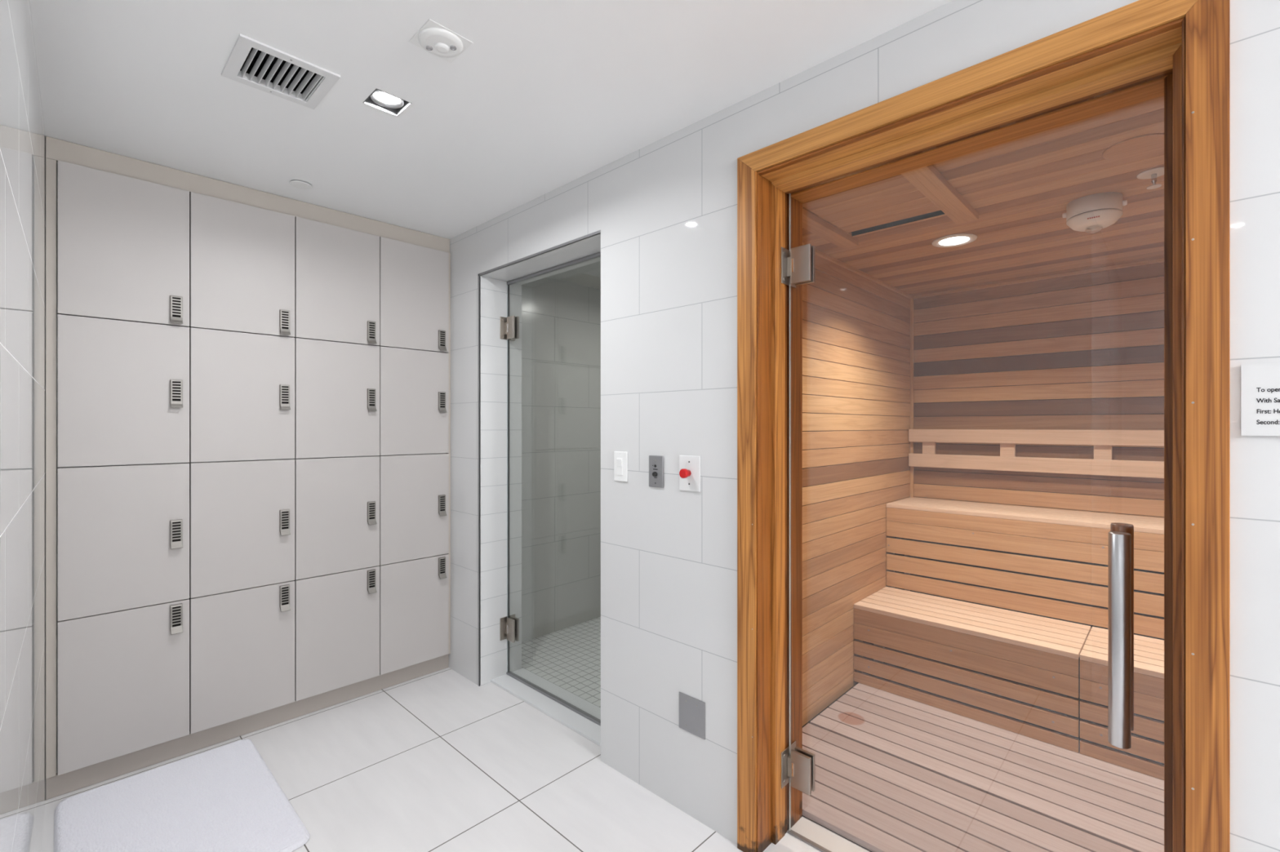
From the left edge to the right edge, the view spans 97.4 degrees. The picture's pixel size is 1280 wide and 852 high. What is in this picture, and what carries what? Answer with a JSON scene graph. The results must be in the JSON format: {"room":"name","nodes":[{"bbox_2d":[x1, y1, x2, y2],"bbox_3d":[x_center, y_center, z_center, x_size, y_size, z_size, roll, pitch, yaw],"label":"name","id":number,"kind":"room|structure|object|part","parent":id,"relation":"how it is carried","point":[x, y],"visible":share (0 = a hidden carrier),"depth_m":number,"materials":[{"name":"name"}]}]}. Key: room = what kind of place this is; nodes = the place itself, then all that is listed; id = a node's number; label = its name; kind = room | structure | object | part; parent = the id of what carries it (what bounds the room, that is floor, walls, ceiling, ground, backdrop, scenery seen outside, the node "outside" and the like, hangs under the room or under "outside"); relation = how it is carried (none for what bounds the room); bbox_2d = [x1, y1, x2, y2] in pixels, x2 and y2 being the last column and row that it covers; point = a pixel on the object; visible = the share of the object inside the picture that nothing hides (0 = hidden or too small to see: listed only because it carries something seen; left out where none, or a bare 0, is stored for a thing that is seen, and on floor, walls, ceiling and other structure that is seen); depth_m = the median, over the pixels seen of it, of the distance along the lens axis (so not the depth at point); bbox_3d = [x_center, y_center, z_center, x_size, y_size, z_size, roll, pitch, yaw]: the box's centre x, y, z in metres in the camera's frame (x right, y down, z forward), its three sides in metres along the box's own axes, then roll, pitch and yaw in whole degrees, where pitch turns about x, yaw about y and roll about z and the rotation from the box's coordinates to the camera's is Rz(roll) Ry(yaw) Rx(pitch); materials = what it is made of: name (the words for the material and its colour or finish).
{"room":"changing room","nodes":[
{"label":"changing room","id":0,"kind":"room"},
{"bbox_2d":[0,0,45,851],"bbox_3d":[-1.256,0.155,1.065,0.100,2.410,2.670,0,0,-45],"label":"wall","id":1,"kind":"structure","parent":0,"point":[22,131],"depth_m":1.16,"materials":[{"name":"white tile"}]},
{"bbox_2d":[56,162,600,773],"bbox_3d":[-1.071,0.155,3.251,0.098,2.410,3.800,0,0,44],"label":"wall","id":2,"kind":"structure","parent":0,"point":[561,320],"depth_m":3.74,"materials":[{"name":"tile"}]},
{"bbox_2d":[57,599,189,775],"bbox_3d":[-1.987,0.992,2.179,0.066,0.556,0.377,0,0,44],"label":"locker","id":3,"kind":"object","parent":2,"relation":"attached to","point":[123,676],"visible":1,"depth_m":2.16,"materials":[{"name":"grey"}]},
{"bbox_2d":[57,463,189,621],"bbox_3d":[-1.987,0.432,2.179,0.066,0.556,0.377,0,0,44],"label":"locker","id":4,"kind":"object","parent":3,"relation":"on","point":[123,531],"visible":1,"depth_m":2.16,"materials":[{"name":"grey laminate"}]},
{"bbox_2d":[57,314,189,467],"bbox_3d":[-1.987,-0.128,2.179,0.066,0.556,0.377,0,0,44],"label":"locker","id":5,"kind":"object","parent":4,"relation":"on","point":[123,386],"visible":1,"depth_m":2.16,"materials":[{"name":"grey laminate"}]},
{"bbox_2d":[57,160,189,327],"bbox_3d":[-1.987,-0.688,2.179,0.066,0.556,0.377,0,0,44],"label":"locker","id":6,"kind":"object","parent":5,"relation":"on","point":[123,242],"visible":1,"depth_m":2.16,"materials":[{"name":"grey laminate"}]},
{"bbox_2d":[189,580,294,733],"bbox_3d":[-1.722,0.992,2.453,0.066,0.556,0.378,0,0,44],"label":"locker","id":7,"kind":"object","parent":2,"relation":"attached to","point":[242,642],"visible":0.99,"depth_m":2.43,"materials":[{"name":"grey laminate"}]},
{"bbox_2d":[189,459,294,598],"bbox_3d":[-1.722,0.432,2.453,0.066,0.556,0.378,0,0,44],"label":"locker","id":8,"kind":"object","parent":7,"relation":"on","point":[242,513],"visible":1,"depth_m":2.43,"materials":[{"name":"grey laminate"}]},
{"bbox_2d":[189,327,294,462],"bbox_3d":[-1.722,-0.128,2.453,0.066,0.556,0.378,0,0,44],"label":"locker","id":9,"kind":"object","parent":8,"relation":"on","point":[242,385],"visible":0.99,"depth_m":2.43,"materials":[{"name":"grey laminate"}]},
{"bbox_2d":[189,191,294,337],"bbox_3d":[-1.722,-0.688,2.453,0.066,0.556,0.378,0,0,44],"label":"locker","id":10,"kind":"object","parent":9,"relation":"on","point":[242,256],"visible":0.99,"depth_m":2.43,"materials":[{"name":"grey laminate"}]},
{"bbox_2d":[293,565,379,701],"bbox_3d":[-1.458,0.992,2.728,0.066,0.556,0.376,0,0,44],"label":"locker","id":11,"kind":"object","parent":2,"relation":"attached to","point":[337,615],"visible":0.99,"depth_m":2.71,"materials":[{"name":"grey laminate"}]},
{"bbox_2d":[294,456,379,580],"bbox_3d":[-1.458,0.432,2.728,0.066,0.556,0.376,0,0,44],"label":"locker","id":12,"kind":"object","parent":11,"relation":"on","point":[337,500],"visible":0.99,"depth_m":2.71,"materials":[{"name":"grey laminate"}]},
{"bbox_2d":[294,337,379,458],"bbox_3d":[-1.458,-0.128,2.728,0.066,0.556,0.376,0,0,44],"label":"locker","id":13,"kind":"object","parent":12,"relation":"on","point":[337,384],"visible":0.99,"depth_m":2.71,"materials":[{"name":"grey laminate"}]},
{"bbox_2d":[293,216,379,346],"bbox_3d":[-1.458,-0.688,2.728,0.066,0.556,0.376,0,0,44],"label":"locker","id":14,"kind":"object","parent":13,"relation":"on","point":[337,268],"visible":1,"depth_m":2.71,"materials":[{"name":"grey laminate"}]},
{"bbox_2d":[378,554,448,675],"bbox_3d":[-1.197,0.992,2.999,0.066,0.556,0.370,0,0,44],"label":"locker","id":15,"kind":"object","parent":2,"relation":"attached to","point":[414,594],"visible":0.99,"depth_m":2.98,"materials":[{"name":"grey laminate"}]},
{"bbox_2d":[379,453,448,565],"bbox_3d":[-1.197,0.432,2.999,0.066,0.556,0.370,0,0,44],"label":"locker","id":16,"kind":"object","parent":15,"relation":"on","point":[414,489],"visible":1,"depth_m":2.99,"materials":[{"name":"grey laminate"}]},
{"bbox_2d":[379,346,448,455],"bbox_3d":[-1.197,-0.128,2.999,0.066,0.556,0.370,0,0,44],"label":"locker","id":17,"kind":"object","parent":16,"relation":"on","point":[414,384],"visible":1,"depth_m":2.98,"materials":[{"name":"grey"}]},
{"bbox_2d":[378,236,448,352],"bbox_3d":[-1.197,-0.688,2.999,0.066,0.556,0.370,0,0,44],"label":"locker","id":18,"kind":"object","parent":17,"relation":"on","point":[414,279],"visible":0.99,"depth_m":2.98,"materials":[{"name":"grey laminate"}]},
{"bbox_2d":[29,0,952,239],"bbox_3d":[-0.202,-1.095,-0.012,5.875,0.090,3.903,0,0,44],"label":"ceiling","id":19,"kind":"structure","parent":0,"point":[544,95],"depth_m":1.71,"materials":[{"name":"white paint"}]},
{"bbox_2d":[221,33,340,109],"bbox_3d":[-1.072,-1.087,1.678,0.248,0.087,0.249,0,0,44],"label":"ceiling vent","id":20,"kind":"object","parent":19,"relation":"in","point":[251,56],"visible":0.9,"depth_m":1.69,"materials":[{"name":"white metal"}]},
{"bbox_2d":[289,180,311,189],"bbox_3d":[-1.468,-1.046,2.433,0.082,0.008,0.082,0,0,44],"label":"sprinkler cover","id":21,"kind":"object","parent":19,"relation":"attached to","point":[300,184],"visible":1,"depth_m":2.43,"materials":[{"name":"white"}]},
{"bbox_2d":[363,88,411,116],"bbox_3d":[-0.821,-1.088,1.825,0.111,0.078,0.111,0,0,44],"label":"recessed light","id":22,"kind":"object","parent":19,"relation":"in","point":[382,100],"visible":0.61,"depth_m":1.85,"materials":[{"name":"grey plastic"}]},
{"bbox_2d":[408,18,472,62],"bbox_3d":[-0.544,-1.042,1.535,0.124,0.016,0.124,0,0,44],"label":"fire alarm strobe","id":23,"kind":"object","parent":19,"relation":"in","point":[433,37],"visible":1,"depth_m":1.52,"materials":[{"name":"white plastic"}]},
{"bbox_2d":[546,261,600,289],"bbox_3d":[0.275,-1.005,3.409,1.630,0.070,1.706,0,0,44],"label":"ceiling","id":24,"kind":"structure","parent":0,"point":[589,275],"depth_m":3.64,"materials":[{"name":"paint"}]},
{"bbox_2d":[40,617,1164,851],"bbox_3d":[0.475,1.400,0.692,5.875,0.080,5.857,0,0,44],"label":"floor","id":25,"kind":"structure","parent":0,"point":[441,761],"depth_m":2.19,"materials":[{"name":"tile"}]},
{"bbox_2d":[53,739,310,851],"bbox_3d":[-1.582,1.349,1.925,0.860,0.018,0.590,0,0,44],"label":"bath mat","id":26,"kind":"object","parent":25,"relation":"on","point":[225,798],"visible":1,"depth_m":1.96,"materials":[{"name":"white fabric"}]},
{"bbox_2d":[45,136,450,799],"bbox_3d":[-1.612,0.155,2.596,0.030,2.408,1.558,0,0,44],"label":"surround","id":27,"kind":"object","parent":25,"relation":"on","point":[56,149],"visible":0.8,"depth_m":2.21,"materials":[{"name":"beige laminate"}]},
{"bbox_2d":[763,817,869,851],"bbox_3d":[0.799,1.357,1.540,0.985,0.006,0.261,0,0,44],"label":"threshold","id":28,"kind":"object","parent":25,"relation":"on","point":[804,827],"depth_m":1.83,"materials":[{"name":"white tile"}]},
{"bbox_2d":[802,723,1133,851],"bbox_3d":[1.373,1.347,1.553,2.235,0.026,0.543,0,0,44],"label":"duckboard","id":29,"kind":"object","parent":25,"relation":"on","point":[877,801],"visible":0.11,"depth_m":1.94,"materials":[{"name":"brown wood"}]},
{"bbox_2d":[809,683,1164,851],"bbox_3d":[1.792,1.347,1.988,2.235,0.026,0.635,0,0,44],"label":"duckboard","id":30,"kind":"object","parent":25,"relation":"on","point":[1123,807],"visible":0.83,"depth_m":2.20,"materials":[{"name":"brown wood"}]},
{"bbox_2d":[853,586,1091,753],"bbox_3d":[1.605,1.131,2.771,0.930,0.403,0.448,0,0,44],"label":"bench","id":31,"kind":"object","parent":30,"relation":"on","point":[1026,658],"visible":0.93,"depth_m":2.60,"materials":[{"name":"brown wood"}]},
{"bbox_3d":[1.606,0.941,2.772,0.930,0.022,0.447,0,0,44],"label":"seat","id":32,"kind":"part","parent":31,"relation":"part of","materials":[{"name":"brown wood"}]},
{"bbox_2d":[1080,626,1164,780],"bbox_3d":[2.428,1.131,1.980,1.344,0.403,0.448,0,0,44],"label":"bench","id":33,"kind":"object","parent":30,"relation":"on","point":[1148,652],"visible":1,"depth_m":2.23,"materials":[{"name":"brown wood"}]},
{"bbox_3d":[2.428,0.941,1.981,1.344,0.022,0.447,0,0,44],"label":"seat","id":34,"kind":"part","parent":33,"relation":"part of","materials":[{"name":"brown wood"}]},
{"bbox_2d":[886,497,1164,640],"bbox_3d":[2.392,0.905,2.617,2.278,0.910,0.417,0,0,44],"label":"bench","id":35,"kind":"object","parent":25,"relation":"on","point":[1051,563],"visible":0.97,"depth_m":2.83,"materials":[{"name":"brown wood"}]},
{"bbox_3d":[2.393,0.461,2.618,2.278,0.022,0.416,0,0,44],"label":"seat","id":36,"kind":"part","parent":35,"relation":"part of","materials":[{"name":"brown wood"}]},
{"bbox_2d":[802,254,910,726],"bbox_3d":[1.038,0.260,2.895,0.055,2.200,2.023,0,0,44],"label":"wall","id":37,"kind":"structure","parent":0,"point":[856,329],"depth_m":2.87,"materials":[{"name":"brown wood"}]},
{"bbox_2d":[802,242,912,298],"bbox_3d":[1.042,-0.811,2.846,0.018,0.018,1.931,0,0,44],"label":"trim","id":38,"kind":"structure","parent":37,"relation":"attached to","point":[817,252],"depth_m":2.95,"materials":[{"name":"brown wood"}]},
{"bbox_2d":[448,0,1279,851],"bbox_3d":[1.018,0.155,1.329,5.775,2.410,0.261,0,0,44],"label":"wall","id":39,"kind":"structure","parent":0,"point":[664,211],"depth_m":1.93,"materials":[{"name":"white tile"}]},
{"bbox_2d":[478,230,600,686],"bbox_3d":[-0.502,0.282,2.613,0.953,2.156,0.008,0,0,44],"label":"trim","id":40,"kind":"structure","parent":39,"relation":"attached to","point":[596,233],"depth_m":2.94,"materials":[{"name":"grey metal"}]},
{"bbox_2d":[490,668,600,746],"bbox_3d":[-0.382,1.354,2.730,0.942,0.012,0.204,0,0,44],"label":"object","id":41,"kind":"structure","parent":39,"relation":"attached to","point":[580,725],"depth_m":2.73,"materials":[{"name":"white tile"}]},
{"bbox_2d":[499,252,600,726],"bbox_3d":[-0.382,0.283,2.731,0.940,2.130,0.095,0,0,44],"label":"door","id":42,"kind":"structure","parent":39,"relation":"in","point":[508,326],"depth_m":3.01,"materials":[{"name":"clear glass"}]},
{"bbox_3d":[-0.378,0.285,2.730,0.933,2.106,0.010,0,0,44],"label":"glass pane","id":43,"kind":"part","parent":42,"relation":"part of","materials":[{"name":"grey"}]},
{"bbox_2d":[613,451,627,481],"bbox_3d":[-0.078,0.158,2.193,0.073,0.116,0.013,0,0,44],"label":"light switch","id":44,"kind":"object","parent":39,"relation":"attached to","point":[620,458],"visible":1,"depth_m":2.19,"materials":[{"name":"white plastic"}]},
{"bbox_3d":[-0.078,0.158,2.193,0.030,0.068,0.002,0,0,44],"label":"rocker frame","id":45,"kind":"part","parent":44,"relation":"part of","materials":[{"name":"white plastic"}]},
{"bbox_2d":[648,455,663,488],"bbox_3d":[0.056,0.167,2.061,0.070,0.116,0.018,0,0,44],"label":"plate","id":46,"kind":"object","parent":39,"relation":"attached to","point":[655,462],"visible":1,"depth_m":2.06,"materials":[{"name":"grey metal"}]},
{"bbox_3d":[0.053,0.177,2.059,0.019,0.019,0.011,0,0,44],"label":"knob","id":47,"kind":"part","parent":46,"relation":"part of","materials":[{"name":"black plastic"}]},
{"bbox_2d":[679,455,700,492],"bbox_3d":[0.162,0.165,1.946,0.093,0.124,0.038,0,0,44],"label":"button","id":48,"kind":"object","parent":39,"relation":"attached to","point":[689,465],"visible":1,"depth_m":1.95,"materials":[{"name":"white plastic"}]},
{"bbox_2d":[679,692,705,739],"bbox_3d":[0.180,1.005,1.951,0.115,0.126,0.005,0,0,44],"label":"blank plate","id":49,"kind":"object","parent":39,"relation":"attached to","point":[691,710],"visible":1,"depth_m":1.95,"materials":[{"name":"grey metal"}]},
{"bbox_2d":[786,829,831,851],"bbox_3d":[0.831,1.351,1.553,0.932,0.005,0.018,0,0,44],"label":"trim","id":50,"kind":"structure","parent":39,"relation":"attached to","point":[791,833],"depth_m":1.83,"materials":[{"name":"grey metal"}]},
{"bbox_2d":[781,193,1133,831],"bbox_3d":[0.826,0.287,1.557,0.917,2.122,0.148,0,0,44],"label":"door","id":51,"kind":"structure","parent":39,"relation":"in","point":[797,263],"depth_m":1.25,"materials":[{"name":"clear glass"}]},
{"bbox_3d":[0.828,0.287,1.556,0.912,2.122,0.010,0,0,44],"label":"glass pane","id":52,"kind":"part","parent":51,"relation":"part of","materials":[{"name":"grey"}]},
{"bbox_3d":[1.067,0.473,1.250,0.039,0.471,0.039,0,0,44],"label":"pull handle","id":53,"kind":"part","parent":51,"relation":"part of","materials":[{"name":"silver metal"}]},
{"bbox_3d":[1.140,0.472,1.329,0.042,0.480,0.042,0,0,44],"label":"wooden pull","id":54,"kind":"part","parent":51,"relation":"part of","materials":[{"name":"orange wood"}]},
{"bbox_2d":[737,0,1230,851],"bbox_3d":[0.802,0.248,1.528,1.095,2.223,0.275,0,0,44],"label":"trim","id":55,"kind":"structure","parent":39,"relation":"attached to","point":[1140,51],"depth_m":1.26,"materials":[{"name":"orange wood"}]},
{"bbox_3d":[0.341,0.249,1.790,0.067,2.223,0.013,0,0,44],"label":"casing","id":56,"kind":"part","parent":55,"relation":"part of","materials":[{"name":"orange wood"}]},
{"bbox_3d":[0.712,-0.832,1.433,1.094,0.063,0.013,0,0,44],"label":"casing","id":57,"kind":"part","parent":55,"relation":"part of","materials":[{"name":"orange wood"}]},
{"bbox_3d":[1.085,0.249,1.075,0.060,2.222,0.013,0,0,44],"label":"casing","id":58,"kind":"part","parent":55,"relation":"part of","materials":[{"name":"orange wood"}]},
{"bbox_2d":[1240,363,1279,435],"bbox_3d":[1.197,-0.048,0.971,0.216,0.132,0.002,0,0,44],"label":"notice","id":59,"kind":"object","parent":39,"relation":"attached to","point":[1260,383],"visible":1,"depth_m":1.03,"materials":[{"name":"white paper"}]},
{"bbox_2d":[802,95,1164,295],"bbox_3d":[1.866,-0.868,2.070,2.282,0.105,1.983,0,0,44],"label":"ceiling","id":60,"kind":"structure","parent":0,"point":[1020,189],"depth_m":2.21,"materials":[{"name":"brown wood"}]},
{"bbox_2d":[802,164,978,248],"bbox_3d":[0.896,-0.847,2.122,0.532,0.106,0.620,0,0,44],"label":"ceiling panel","id":61,"kind":"object","parent":60,"relation":"attached to","point":[923,193],"visible":0.76,"depth_m":2.09,"materials":[{"name":"brown wood"}]},
{"bbox_3d":[0.866,-0.825,2.097,0.370,0.015,0.420,0,0,44],"label":"sliding panel","id":62,"kind":"part","parent":61,"relation":"part of","materials":[{"name":"brown wood"}]},
{"bbox_2d":[931,233,977,247],"bbox_3d":[1.385,-0.816,2.477,0.176,0.008,0.176,0,0,44],"label":"recessed light","id":63,"kind":"object","parent":60,"relation":"in","point":[960,239],"visible":1,"depth_m":2.47,"materials":[{"name":"white ceramic"}]},
{"bbox_2d":[1062,191,1127,233],"bbox_3d":[1.654,-0.761,2.047,0.160,0.117,0.160,0,0,-5],"label":"fire alarm strobe","id":64,"kind":"object","parent":60,"relation":"attached to","point":[1100,211],"visible":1,"depth_m":2.00,"materials":[{"name":"white plastic"}]},
{"bbox_2d":[1137,166,1164,189],"bbox_3d":[1.663,-0.796,1.817,0.084,0.047,0.084,0,0,44],"label":"sprinkler","id":65,"kind":"object","parent":60,"relation":"attached to","point":[1152,174],"visible":0.92,"depth_m":1.81,"materials":[{"name":"white metal"}]},
{"bbox_2d":[909,262,1164,518],"bbox_3d":[2.560,0.260,2.792,2.322,2.200,0.060,0,0,44],"label":"wall","id":66,"kind":"structure","parent":0,"point":[1086,351],"depth_m":3.07,"materials":[{"name":"brown wood"}]},
{"bbox_2d":[910,298,913,497],"bbox_3d":[1.718,-0.180,3.549,0.018,1.280,0.018,0,0,44],"label":"trim","id":67,"kind":"structure","parent":66,"relation":"attached to","point":[911,300],"depth_m":3.54,"materials":[{"name":"brown wood"}]},
{"bbox_2d":[908,429,1164,478],"bbox_3d":[2.520,0.137,2.751,2.275,0.233,0.054,0,0,44],"label":"backrest","id":68,"kind":"object","parent":66,"relation":"attached to","point":[1102,464],"visible":0.78,"depth_m":3.04,"materials":[{"name":"brown wood"}]},
{"bbox_3d":[2.510,0.212,2.740,2.275,0.081,0.025,0,0,44],"label":"rail","id":69,"kind":"part","parent":68,"relation":"part of","materials":[{"name":"brown wood"}]},
{"bbox_3d":[2.510,0.059,2.740,2.275,0.079,0.025,0,0,44],"label":"rail","id":70,"kind":"part","parent":68,"relation":"part of","materials":[{"name":"brown wood"}]},
{"bbox_2d":[912,257,1164,298],"bbox_3d":[2.533,-0.811,2.764,2.282,0.018,0.018,0,0,44],"label":"trim","id":71,"kind":"structure","parent":66,"relation":"attached to","point":[1161,260],"depth_m":3.06,"materials":[{"name":"brown wood"}]}
]}

